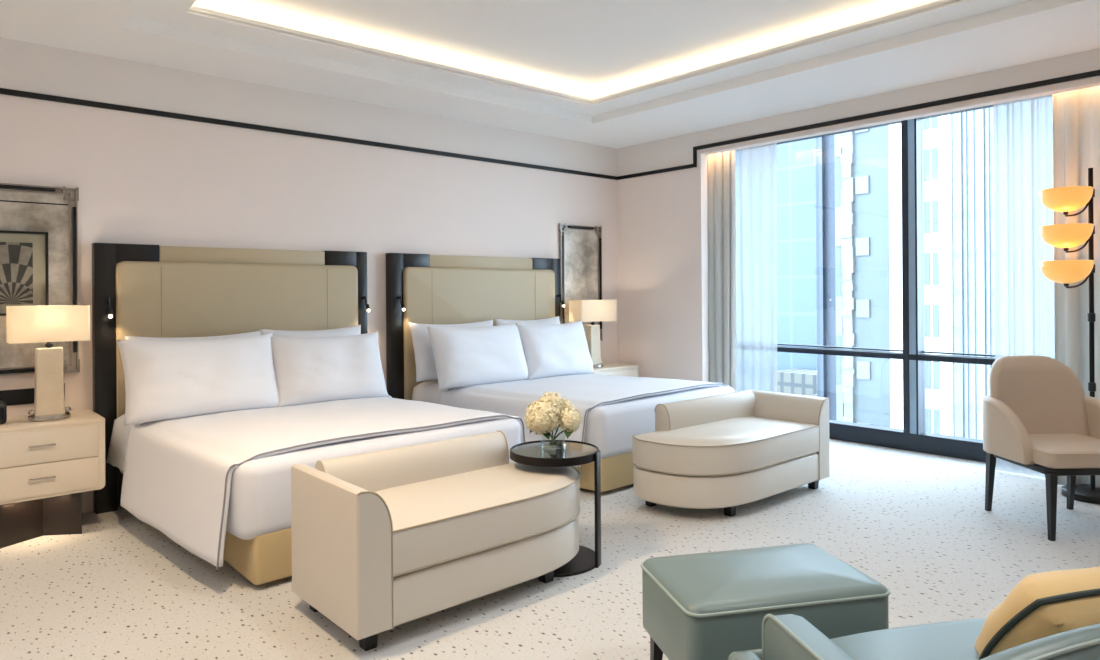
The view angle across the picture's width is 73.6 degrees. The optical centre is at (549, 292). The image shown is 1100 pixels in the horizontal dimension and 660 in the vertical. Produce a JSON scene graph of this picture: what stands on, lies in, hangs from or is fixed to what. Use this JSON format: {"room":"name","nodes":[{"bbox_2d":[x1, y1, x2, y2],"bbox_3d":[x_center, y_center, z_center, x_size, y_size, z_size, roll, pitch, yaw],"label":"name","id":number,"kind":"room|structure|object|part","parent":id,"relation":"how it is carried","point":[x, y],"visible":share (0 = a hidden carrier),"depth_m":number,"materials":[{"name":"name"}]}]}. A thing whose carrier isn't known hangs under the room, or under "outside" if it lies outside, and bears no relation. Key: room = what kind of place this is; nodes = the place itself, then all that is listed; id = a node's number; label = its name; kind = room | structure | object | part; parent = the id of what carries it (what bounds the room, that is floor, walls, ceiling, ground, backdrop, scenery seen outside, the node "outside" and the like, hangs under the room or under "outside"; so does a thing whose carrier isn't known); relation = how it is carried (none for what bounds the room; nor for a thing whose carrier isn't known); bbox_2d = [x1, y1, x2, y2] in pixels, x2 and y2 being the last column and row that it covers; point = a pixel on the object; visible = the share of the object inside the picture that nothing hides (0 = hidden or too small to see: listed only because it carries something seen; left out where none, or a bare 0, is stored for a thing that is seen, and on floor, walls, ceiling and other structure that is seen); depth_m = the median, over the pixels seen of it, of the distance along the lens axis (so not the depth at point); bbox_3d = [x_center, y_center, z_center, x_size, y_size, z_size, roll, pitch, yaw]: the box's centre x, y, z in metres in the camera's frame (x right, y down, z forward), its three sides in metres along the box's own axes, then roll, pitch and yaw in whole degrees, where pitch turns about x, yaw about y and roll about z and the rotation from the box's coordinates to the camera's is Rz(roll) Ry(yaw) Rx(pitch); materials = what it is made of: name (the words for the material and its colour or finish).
{"room":"hotel room","nodes":[
{"label":"hotel room","id":0,"kind":"room"},
{"bbox_2d":[0,94,617,512],"bbox_3d":[-2.019,-0.239,5.785,9.450,3.570,0.150,0,0,-41],"label":"wall","id":1,"kind":"structure","parent":0,"point":[140,178],"depth_m":5.62,"materials":[{"name":"paint"}]},
{"bbox_2d":[0,388,34,405],"bbox_3d":[-3.352,0.646,4.495,0.355,0.096,0.011,0,0,-41],"label":"panel","id":2,"kind":"object","parent":1,"relation":"attached to","point":[16,396],"visible":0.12,"depth_m":4.54,"materials":[{"name":"plastic"}]},
{"bbox_2d":[0,183,79,375],"bbox_3d":[-3.280,-0.082,4.544,0.631,1.191,0.038,0,0,-41],"label":"picture frame","id":3,"kind":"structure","parent":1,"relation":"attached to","point":[33,211],"depth_m":4.64,"materials":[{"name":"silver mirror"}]},
{"bbox_2d":[0,230,48,315],"bbox_3d":[-3.299,-0.120,4.508,0.370,0.520,0.024,0,0,-41],"label":"framed print","id":4,"kind":"object","parent":3,"relation":"attached to","point":[24,274],"visible":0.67,"depth_m":4.54,"materials":[{"name":"beige paper"}]},
{"bbox_2d":[0,37,616,175],"bbox_3d":[-2.333,-1.415,5.413,8.200,0.312,0.004,0,0,-41],"label":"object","id":5,"kind":"structure","parent":1,"relation":"attached to","point":[24,66],"depth_m":5.56,"materials":[{"name":"paint"}]},
{"bbox_2d":[0,88,616,179],"bbox_3d":[-2.327,-1.242,5.407,8.200,0.036,0.018,0,0,-41],"label":"trim","id":6,"kind":"structure","parent":1,"relation":"attached to","point":[4,91],"depth_m":5.55,"materials":[{"name":"black wood"}]},
{"bbox_2d":[559,223,602,340],"bbox_3d":[0.331,-0.098,7.727,0.603,1.231,0.038,0,0,-41],"label":"wall mirror","id":7,"kind":"object","parent":1,"relation":"attached to","point":[580,249],"visible":0.65,"depth_m":7.72,"materials":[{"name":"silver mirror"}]},
{"bbox_2d":[565,229,597,333],"bbox_3d":[0.325,-0.098,7.733,0.497,1.125,0.018,0,0,-41],"label":"mirror glass","id":8,"kind":"object","parent":7,"relation":"on","point":[581,245],"depth_m":7.73,"materials":[{"name":"grey mirror"}]},
{"bbox_2d":[0,0,1099,147],"bbox_3d":[0.176,-1.814,2.564,8.200,0.450,7.600,0,0,-41],"label":"ceiling","id":9,"kind":"structure","parent":0,"point":[608,73],"depth_m":5.12,"materials":[{"name":"paint"}]},
{"bbox_2d":[0,439,1099,659],"bbox_3d":[0.522,1.469,2.848,9.060,0.120,7.600,0,0,-41],"label":"floor","id":10,"kind":"structure","parent":0,"point":[918,524],"depth_m":3.69,"materials":[{"name":"carpet"}]},
{"bbox_2d":[0,409,104,548],"bbox_3d":[-3.066,1.096,4.388,0.638,0.676,0.524,0,0,-41],"label":"nightstand","id":11,"kind":"object","parent":10,"relation":"on","point":[46,467],"visible":0.98,"depth_m":4.26,"materials":[{"name":"beige paint"}]},
{"bbox_2d":[0,400,6,423],"bbox_3d":[-3.257,0.697,4.252,0.175,0.123,0.183,0,0,-41],"label":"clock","id":12,"kind":"object","parent":11,"relation":"on","point":[3,407],"visible":1,"depth_m":4.23,"materials":[{"name":"plastic"}]},
{"bbox_3d":[-2.903,0.874,4.201,0.130,0.012,0.026,0,0,-41],"label":"handle","id":13,"kind":"part","parent":11,"relation":"part of","materials":[{"name":"silver metal"}]},
{"bbox_3d":[-2.902,1.061,4.201,0.130,0.012,0.026,0,0,-41],"label":"handle","id":14,"kind":"part","parent":11,"relation":"part of","materials":[{"name":"silver metal"}]},
{"bbox_2d":[6,305,89,421],"bbox_3d":[-3.011,0.417,4.420,0.400,0.680,0.216,0,0,-41],"label":"table lamp","id":15,"kind":"object","parent":11,"relation":"on","point":[48,323],"visible":1,"depth_m":4.37,"materials":[{"name":"beige fabric"}]},
{"bbox_3d":[-3.012,0.185,4.420,0.400,0.215,0.170,0,0,-41],"label":"lamp shade","id":16,"kind":"part","parent":15,"relation":"part of","materials":[{"name":"fabric"}]},
{"bbox_3d":[-2.916,0.884,4.215,0.562,0.182,0.016,0,0,-41],"label":"drawer","id":17,"kind":"part","parent":11,"relation":"part of","materials":[{"name":"beige paint"}]},
{"bbox_3d":[-2.914,1.071,4.215,0.562,0.180,0.016,0,0,-41],"label":"drawer","id":18,"kind":"part","parent":11,"relation":"part of","materials":[{"name":"beige paint"}]},
{"bbox_2d":[92,243,369,513],"bbox_3d":[-2.213,0.549,5.387,1.932,1.757,0.178,0,0,-41],"label":"headboard","id":19,"kind":"object","parent":10,"relation":"on","point":[151,290],"visible":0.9,"depth_m":5.15,"materials":[{"name":"beige leather"}]},
{"bbox_2d":[106,298,112,317],"bbox_3d":[-2.857,0.098,4.766,0.028,0.133,0.096,0,0,-41],"label":"light","id":20,"kind":"object","parent":19,"relation":"attached to","point":[109,301],"depth_m":4.77,"materials":[{"name":"black paint"}]},
{"bbox_3d":[-2.215,0.407,5.410,1.718,1.242,0.088,0,0,-41],"label":"upholstered panel","id":21,"kind":"part","parent":19,"relation":"part of","materials":[{"name":"beige leather"}]},
{"bbox_2d":[362,295,369,311],"bbox_3d":[-1.491,0.089,5.971,0.028,0.133,0.096,0,0,-41],"label":"light","id":22,"kind":"object","parent":19,"relation":"attached to","point":[365,307],"depth_m":6.00,"materials":[{"name":"black paint"}]},
{"bbox_2d":[119,418,520,584],"bbox_3d":[-1.462,1.109,4.704,1.928,0.627,1.936,0,0,-41],"label":"bed","id":23,"kind":"object","parent":10,"relation":"on","point":[258,537],"visible":0.23,"depth_m":3.57,"materials":[{"name":"fabric"}]},
{"bbox_2d":[106,395,524,569],"bbox_3d":[-1.468,1.020,4.721,2.072,0.540,1.830,0,0,-41],"label":"duvet","id":24,"kind":"object","parent":23,"relation":"on","point":[177,475],"visible":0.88,"depth_m":4.11,"materials":[{"name":"white fabric"}]},
{"bbox_2d":[125,331,260,340],"bbox_3d":[-2.374,0.517,4.990,0.882,0.485,0.233,0,0,-40],"label":"pillow","id":25,"kind":"object","parent":24,"relation":"on","point":[135,338],"visible":0.1,"depth_m":4.98,"materials":[{"name":"white fabric"}]},
{"bbox_2d":[117,333,279,424],"bbox_3d":[-2.223,0.533,4.737,0.962,0.501,0.308,0,0,-42],"label":"pillow","id":26,"kind":"object","parent":24,"relation":"on","point":[164,380],"visible":1,"depth_m":4.62,"materials":[{"name":"white fabric"}]},
{"bbox_2d":[259,325,360,337],"bbox_3d":[-1.759,0.500,5.534,0.800,0.485,0.243,0,0,-41],"label":"pillow","id":27,"kind":"object","parent":24,"relation":"on","point":[354,330],"visible":0.19,"depth_m":5.53,"materials":[{"name":"white fabric"}]},
{"bbox_2d":[270,331,388,406],"bbox_3d":[-1.575,0.538,5.287,0.840,0.482,0.295,0,0,-40],"label":"pillow","id":28,"kind":"object","parent":24,"relation":"on","point":[321,369],"visible":0.94,"depth_m":5.18,"materials":[{"name":"white fabric"}]},
{"bbox_2d":[291,430,580,650],"bbox_3d":[-0.412,1.086,3.541,1.438,0.659,0.657,0,0,-41],"label":"chaise lounge","id":29,"kind":"object","parent":10,"relation":"on","point":[383,540],"visible":0.94,"depth_m":3.20,"materials":[{"name":"beige leather"}]},
{"bbox_3d":[-0.895,1.055,3.114,0.150,0.568,0.650,0,0,-41],"label":"armrest","id":30,"kind":"part","parent":29,"relation":"part of","materials":[{"name":"beige leather"}]},
{"bbox_3d":[-0.727,1.376,2.941,0.060,0.082,0.060,0,0,-41],"label":"leg","id":31,"kind":"part","parent":29,"relation":"part of","materials":[{"name":"black paint"}]},
{"bbox_3d":[-0.651,0.944,3.679,1.035,0.365,0.128,0,0,-41],"label":"backrest","id":32,"kind":"part","parent":29,"relation":"part of","materials":[{"name":"beige leather"}]},
{"bbox_2d":[376,461,579,574],"bbox_3d":[-0.356,1.023,3.587,1.284,0.225,0.643,0,0,-41],"label":"seat cushion","id":33,"kind":"object","parent":29,"relation":"on","point":[441,519],"depth_m":3.32,"materials":[{"name":"beige leather"}]},
{"bbox_3d":[-0.019,1.371,3.605,0.060,0.082,0.060,0,0,-41],"label":"leg","id":34,"kind":"part","parent":29,"relation":"part of","materials":[{"name":"black paint"}]},
{"bbox_2d":[386,253,564,399],"bbox_3d":[-0.608,0.538,6.803,1.926,1.757,0.178,0,0,-41],"label":"headboard","id":35,"kind":"object","parent":10,"relation":"on","point":[420,288],"visible":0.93,"depth_m":6.55,"materials":[{"name":"beige leather"}]},
{"bbox_2d":[397,295,404,310],"bbox_3d":[-1.249,0.087,6.184,0.028,0.133,0.096,0,0,-41],"label":"light","id":36,"kind":"object","parent":35,"relation":"attached to","point":[400,306],"depth_m":6.21,"materials":[{"name":"black paint"}]},
{"bbox_2d":[557,294,564,306],"bbox_3d":[0.113,0.077,7.385,0.028,0.133,0.096,0,0,-41],"label":"light","id":37,"kind":"object","parent":35,"relation":"attached to","point":[558,295],"depth_m":7.41,"materials":[{"name":"black paint"}]},
{"bbox_2d":[510,440,600,576],"bbox_3d":[0.025,1.116,3.885,0.470,0.592,0.470,0,0,-41],"label":"side table","id":38,"kind":"object","parent":10,"relation":"on","point":[567,453],"visible":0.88,"depth_m":3.78,"materials":[{"name":"brown metal"}]},
{"bbox_3d":[0.246,1.115,3.793,0.016,0.592,0.060,0,0,23],"label":"post","id":39,"kind":"part","parent":38,"relation":"part of","materials":[{"name":"brown metal"}]},
{"bbox_3d":[0.017,0.769,3.887,0.132,0.118,0.132,0,0,-41],"label":"vase","id":40,"kind":"object","parent":38,"relation":"on","visible":0},
{"bbox_2d":[526,402,557,444],"bbox_3d":[-0.045,0.693,3.949,0.172,0.227,0.147,0,0,1],"label":"hydrangea","id":41,"kind":"object","parent":40,"relation":"in","point":[532,402],"visible":0.04,"depth_m":3.90,"materials":[{"name":"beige plant"}]},
{"bbox_2d":[525,399,559,444],"bbox_3d":[-0.039,0.681,3.857,0.191,0.248,0.195,0,0,-41],"label":"hydrangea","id":42,"kind":"object","parent":40,"relation":"in","point":[542,419],"visible":0.99,"depth_m":3.80,"materials":[{"name":"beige plant"}]},
{"bbox_2d":[539,391,564,444],"bbox_3d":[0.007,0.664,3.916,0.150,0.279,0.147,0,0,-41],"label":"hydrangea","id":43,"kind":"object","parent":40,"relation":"in","point":[556,400],"visible":0.55,"depth_m":3.88,"materials":[{"name":"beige plant"}]},
{"bbox_2d":[551,398,574,445],"bbox_3d":[0.060,0.684,3.945,0.148,0.242,0.132,0,0,-14],"label":"hydrangea","id":44,"kind":"object","parent":40,"relation":"in","point":[567,401],"visible":0.34,"depth_m":3.91,"materials":[{"name":"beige plant"}]},
{"bbox_3d":[0.039,0.733,3.907,0.008,0.144,0.110,0,0,39],"label":"stem","id":45,"kind":"part","parent":44,"relation":"part of","materials":[{"name":"green plant"}]},
{"bbox_2d":[549,407,581,444],"bbox_3d":[0.096,0.705,3.885,0.139,0.201,0.156,0,0,-41],"label":"hydrangea","id":46,"kind":"object","parent":40,"relation":"in","point":[570,419],"visible":0.99,"depth_m":3.84,"materials":[{"name":"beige plant"}]},
{"bbox_2d":[592,362,637,376],"bbox_3d":[0.512,1.081,7.563,0.725,0.655,0.494,0,0,-41],"label":"nightstand","id":47,"kind":"object","parent":10,"relation":"on","point":[617,369],"visible":0.12,"depth_m":7.49,"materials":[{"name":"beige paint"}]},
{"bbox_2d":[569,300,615,367],"bbox_3d":[0.438,0.414,7.487,0.500,0.680,0.216,0,0,-41],"label":"table lamp","id":48,"kind":"object","parent":47,"relation":"on","point":[592,311],"visible":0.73,"depth_m":7.42,"materials":[{"name":"beige fabric"}]},
{"bbox_3d":[0.436,0.182,7.487,0.500,0.215,0.190,0,0,-41],"label":"lamp shade","id":49,"kind":"part","parent":48,"relation":"part of","materials":[{"name":"fabric"}]},
{"bbox_3d":[0.653,0.875,7.402,0.649,0.172,0.016,0,0,-41],"label":"drawer","id":50,"kind":"part","parent":47,"relation":"part of","materials":[{"name":"beige paint"}]},
{"bbox_2d":[572,386,734,491],"bbox_3d":[0.229,1.097,6.207,2.019,0.627,1.917,0,0,-41],"label":"bed","id":51,"kind":"object","parent":10,"relation":"on","point":[611,428],"visible":0.19,"depth_m":5.19,"materials":[{"name":"fabric"}]},
{"bbox_2d":[412,373,728,468],"bbox_3d":[0.226,0.976,6.232,2.181,0.475,1.807,0,0,-41],"label":"duvet","id":52,"kind":"object","parent":51,"relation":"on","point":[588,391],"visible":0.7,"depth_m":5.79,"materials":[{"name":"white fabric"}]},
{"bbox_2d":[409,319,492,381],"bbox_3d":[-0.808,0.488,6.375,0.882,0.485,0.245,0,0,-42],"label":"pillow","id":53,"kind":"object","parent":52,"relation":"on","point":[424,357],"visible":0.43,"depth_m":6.11,"materials":[{"name":"white fabric"}]},
{"bbox_2d":[427,322,527,389],"bbox_3d":[-0.577,0.516,6.189,0.961,0.501,0.307,0,0,-42],"label":"pillow","id":54,"kind":"object","parent":52,"relation":"on","point":[470,356],"visible":1,"depth_m":6.04,"materials":[{"name":"white fabric"}]},
{"bbox_2d":[495,316,559,325],"bbox_3d":[-0.160,0.473,6.941,0.801,0.485,0.241,0,0,-42],"label":"pillow","id":55,"kind":"object","parent":52,"relation":"on","point":[554,320],"visible":0.11,"depth_m":6.94,"materials":[{"name":"white fabric"}]},
{"bbox_2d":[515,320,593,379],"bbox_3d":[0.058,0.512,6.716,0.800,0.492,0.302,0,0,-40],"label":"pillow","id":56,"kind":"object","parent":52,"relation":"on","point":[550,350],"visible":0.91,"depth_m":6.59,"materials":[{"name":"white fabric"}]},
{"bbox_3d":[0.228,0.976,6.207,2.019,0.385,1.917,0,0,-41],"label":"mattress","id":57,"kind":"part","parent":51,"relation":"part of","materials":[{"name":"white fabric"}]},
{"bbox_2d":[632,390,829,516],"bbox_3d":[1.248,1.074,5.025,1.438,0.659,0.657,0,0,-41],"label":"chaise lounge","id":58,"kind":"object","parent":10,"relation":"on","point":[727,451],"visible":1,"depth_m":4.75,"materials":[{"name":"beige leather"}]},
{"bbox_3d":[0.670,1.367,4.872,0.060,0.082,0.060,0,0,-41],"label":"leg","id":59,"kind":"part","parent":58,"relation":"part of","materials":[{"name":"black paint"}]},
{"bbox_3d":[1.139,0.932,5.277,1.035,0.365,0.128,0,0,-41],"label":"backrest","id":60,"kind":"part","parent":58,"relation":"part of","materials":[{"name":"beige leather"}]},
{"bbox_2d":[632,416,818,475],"bbox_3d":[1.195,1.012,4.974,1.284,0.225,0.643,0,0,-41],"label":"seat cushion","id":61,"kind":"object","parent":58,"relation":"on","point":[713,445],"depth_m":4.69,"materials":[{"name":"beige leather"}]},
{"bbox_3d":[1.137,1.363,4.645,0.060,0.082,0.060,0,0,-41],"label":"leg","id":62,"kind":"part","parent":58,"relation":"part of","materials":[{"name":"black paint"}]},
{"bbox_3d":[1.731,1.036,5.450,0.150,0.568,0.650,0,0,-41],"label":"armrest","id":63,"kind":"part","parent":58,"relation":"part of","materials":[{"name":"beige leather"}]},
{"bbox_3d":[1.885,1.358,5.264,0.060,0.082,0.060,0,0,-41],"label":"leg","id":64,"kind":"part","parent":58,"relation":"part of","materials":[{"name":"black paint"}]},
{"bbox_2d":[640,543,890,659],"bbox_3d":[0.730,1.175,2.560,0.730,0.464,0.481,0,0,-13],"label":"ottoman","id":65,"kind":"object","parent":10,"relation":"on","point":[708,605],"visible":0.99,"depth_m":2.40,"materials":[{"name":"teal leather"}]},
{"bbox_3d":[0.393,1.319,2.672,0.046,0.182,0.045,0,0,-13],"label":"leg","id":66,"kind":"part","parent":65,"relation":"part of","materials":[{"name":"black paint"}]},
{"bbox_2d":[643,543,887,613],"bbox_3d":[0.728,0.970,2.560,0.717,0.053,0.468,0,0,-13],"label":"seat cushion","id":67,"kind":"object","parent":65,"relation":"on","point":[783,579],"depth_m":2.43,"materials":[{"name":"teal leather"}]},
{"bbox_2d":[728,614,1099,659],"bbox_3d":[1.202,1.033,1.784,1.345,0.742,0.734,0,0,-11],"label":"armchair","id":68,"kind":"object","parent":10,"relation":"on","point":[787,636],"visible":0.86,"depth_m":1.90,"materials":[{"name":"teal leather"}]},
{"bbox_3d":[0.676,1.057,1.700,0.110,0.422,0.564,0,0,-11],"label":"armrest","id":69,"kind":"part","parent":68,"relation":"part of","materials":[{"name":"teal leather"}]},
{"bbox_2d":[974,566,1099,659],"bbox_3d":[1.363,0.847,1.849,0.576,0.329,0.302,0,0,-11],"label":"cushion","id":70,"kind":"object","parent":68,"relation":"on","point":[1044,604],"visible":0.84,"depth_m":1.74,"materials":[{"name":"fabric"}]},
{"bbox_3d":[1.255,0.963,1.500,1.165,0.602,0.155,0,0,-11],"label":"backrest","id":71,"kind":"part","parent":68,"relation":"part of","materials":[{"name":"teal leather"}]},
{"bbox_2d":[983,355,1099,540],"bbox_3d":[3.076,0.898,4.462,0.702,0.985,0.672,0,0,-2],"label":"armchair","id":72,"kind":"object","parent":10,"relation":"on","point":[1038,416],"visible":1,"depth_m":4.60,"materials":[{"name":"beige leather"}]},
{"bbox_3d":[2.804,1.205,4.680,0.042,0.375,0.064,0,0,-2],"label":"leg","id":73,"kind":"part","parent":72,"relation":"part of","materials":[{"name":"black paint"}]},
{"bbox_3d":[2.796,0.826,4.527,0.177,0.346,0.559,0,0,15],"label":"armrest","id":74,"kind":"part","parent":72,"relation":"part of","materials":[{"name":"beige leather"}]},
{"bbox_3d":[3.067,0.696,4.664,0.600,0.580,0.266,0,0,-2],"label":"backrest","id":75,"kind":"part","parent":72,"relation":"part of","materials":[{"name":"beige leather"}]},
{"bbox_3d":[3.078,1.010,4.425,0.570,0.038,0.570,0,0,-2],"label":"seat rail","id":76,"kind":"part","parent":72,"relation":"part of","materials":[{"name":"black paint"}]},
{"bbox_3d":[2.825,1.205,4.140,0.042,0.375,0.042,0,0,-2],"label":"leg","id":77,"kind":"part","parent":72,"relation":"part of","materials":[{"name":"black paint"}]},
{"bbox_3d":[3.079,0.930,4.395,0.570,0.120,0.530,0,0,-2],"label":"seat","id":78,"kind":"part","parent":72,"relation":"part of","materials":[{"name":"beige leather"}]},
{"bbox_3d":[3.334,1.202,4.701,0.042,0.375,0.064,0,0,-2],"label":"leg","id":79,"kind":"part","parent":72,"relation":"part of","materials":[{"name":"black paint"}]},
{"bbox_3d":[3.349,0.822,4.549,0.177,0.346,0.559,0,0,-19],"label":"armrest","id":80,"kind":"part","parent":72,"relation":"part of","materials":[{"name":"beige leather"}]},
{"bbox_2d":[1039,168,1099,503],"bbox_3d":[3.594,0.272,4.964,0.495,2.230,0.350,0,0,-8],"label":"floor lamp","id":81,"kind":"object","parent":10,"relation":"on","point":[1068,199],"visible":0.99,"depth_m":4.91,"materials":[{"name":"yellow glass"}]},
{"bbox_3d":[3.489,-0.624,4.974,0.304,0.154,0.304,0,0,-41],"label":"lamp shade","id":82,"kind":"part","parent":81,"relation":"part of","materials":[{"name":"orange glass"}]},
{"bbox_3d":[3.493,-0.139,4.974,0.304,0.154,0.304,0,0,-41],"label":"lamp shade","id":83,"kind":"part","parent":81,"relation":"part of","materials":[{"name":"orange glass"}]},
{"bbox_3d":[3.491,-0.379,4.974,0.304,0.154,0.304,0,0,-41],"label":"lamp shade","id":84,"kind":"part","parent":81,"relation":"part of","materials":[{"name":"orange glass"}]},
{"bbox_3d":[3.565,-0.596,4.979,0.182,0.162,0.032,0,0,-3],"label":"bracket arm","id":85,"kind":"part","parent":81,"relation":"part of","materials":[{"name":"black paint"}]},
{"bbox_3d":[3.566,-0.351,4.979,0.182,0.162,0.032,0,0,-3],"label":"bracket arm","id":86,"kind":"part","parent":81,"relation":"part of","materials":[{"name":"black paint"}]},
{"bbox_3d":[3.568,-0.111,4.979,0.182,0.162,0.032,0,0,-3],"label":"bracket arm","id":87,"kind":"part","parent":81,"relation":"part of","materials":[{"name":"black paint"}]},
{"bbox_2d":[617,76,1099,381],"bbox_3d":[3.585,-0.338,5.560,0.860,3.450,7.600,0,0,-41],"label":"wall","id":88,"kind":"structure","parent":0,"point":[662,217],"depth_m":7.53,"materials":[{"name":"paint"}]},
{"bbox_2d":[617,48,1099,176],"bbox_3d":[3.253,-1.454,5.274,0.004,0.312,7.600,0,0,-41],"label":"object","id":89,"kind":"structure","parent":88,"relation":"attached to","point":[675,151],"depth_m":6.10,"materials":[{"name":"paint"}]},
{"bbox_2d":[617,70,1099,179],"bbox_3d":[3.248,-1.364,5.269,0.018,0.204,7.600,0,0,-41],"label":"trim","id":90,"kind":"structure","parent":88,"relation":"attached to","point":[1096,72],"depth_m":5.91,"materials":[{"name":"black wood"}]},
{"bbox_2d":[777,105,994,461],"bbox_3d":[3.354,-0.101,6.341,0.155,2.980,4.880,0,0,-41],"label":"window","id":91,"kind":"structure","parent":88,"relation":"in","point":[913,436],"depth_m":6.46,"materials":[{"name":"metal"}]},
{"bbox_3d":[3.050,-1.581,6.096,0.540,0.012,4.700,0,0,-41],"label":"track","id":92,"kind":"object","parent":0,"visible":0},
{"bbox_2d":[707,150,736,391],"bbox_3d":[1.624,-0.087,7.471,0.112,2.953,0.588,0,0,-39],"label":"drape","id":93,"kind":"object","parent":92,"relation":"hanging from","point":[721,178],"visible":0.36,"depth_m":7.34,"materials":[{"name":"fabric"}]},
{"bbox_2d":[735,143,776,391],"bbox_3d":[2.042,-0.090,7.330,0.041,2.953,0.498,0,0,-41],"label":"sheer curtain","id":94,"kind":"object","parent":92,"relation":"hanging from","point":[755,167],"visible":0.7,"depth_m":7.31,"materials":[{"name":"fabric"}]},
{"bbox_2d":[993,94,1054,477],"bbox_3d":[3.680,-0.102,5.439,0.042,2.953,0.704,0,0,-41],"label":"sheer curtain","id":95,"kind":"object","parent":92,"relation":"hanging from","point":[1022,129],"visible":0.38,"depth_m":5.56,"materials":[{"name":"fabric"}]},
{"bbox_2d":[1053,86,1099,487],"bbox_3d":[3.989,-0.104,4.795,0.123,2.953,1.201,0,0,-41],"label":"drape","id":96,"kind":"object","parent":92,"relation":"hanging from","point":[1076,113],"visible":0.41,"depth_m":5.13,"materials":[{"name":"fabric"}]},
{"label":"outside","id":97,"kind":"structure","parent":0,"visible":0},
{"bbox_3d":[37.443,15.351,60.381,116.000,0.400,150.000,0,0,-41],"label":"ground","id":98,"kind":"structure","parent":97,"visible":0},
{"bbox_2d":[777,138,816,369],"bbox_3d":[21.548,-3.738,81.281,8.000,38.000,21.800,0,0,-41],"label":"glass tower","id":99,"kind":"structure","parent":98,"relation":"on","point":[796,161],"depth_m":72.17,"materials":[{"name":"glass"}]},
{"bbox_2d":[777,368,816,395],"bbox_3d":[24.163,11.344,69.362,4.000,7.800,5.000,0,0,-41],"label":"building","id":100,"kind":"structure","parent":98,"relation":"on","point":[793,380],"depth_m":68.06,"materials":[{"name":"white concrete"}]},
{"bbox_2d":[816,135,835,419],"bbox_3d":[22.721,-0.246,52.496,8.350,31.000,3.700,0,0,-41],"label":"slim tower","id":101,"kind":"structure","parent":98,"relation":"on","point":[825,160],"depth_m":50.70,"materials":[{"name":"stone"}]},
{"bbox_2d":[834,125,890,427],"bbox_3d":[21.200,0.702,43.683,8.300,29.124,4.900,0,0,-41],"label":"tower","id":102,"kind":"structure","parent":98,"relation":"on","point":[862,270],"depth_m":41.72,"materials":[{"name":"white stone"}]},
{"bbox_2d":[889,114,954,435],"bbox_3d":[19.018,1.280,36.137,4.560,28.000,2.630,0,0,-41],"label":"building","id":103,"kind":"structure","parent":98,"relation":"on","point":[937,131],"depth_m":34.14,"materials":[{"name":"white concrete"}]},
{"bbox_2d":[952,107,994,439],"bbox_3d":[25.127,0.737,32.667,8.180,29.000,10.580,0,0,-41],"label":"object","id":104,"kind":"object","parent":98,"relation":"on","point":[972,131],"visible":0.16,"depth_m":33.32,"materials":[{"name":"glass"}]}
]}

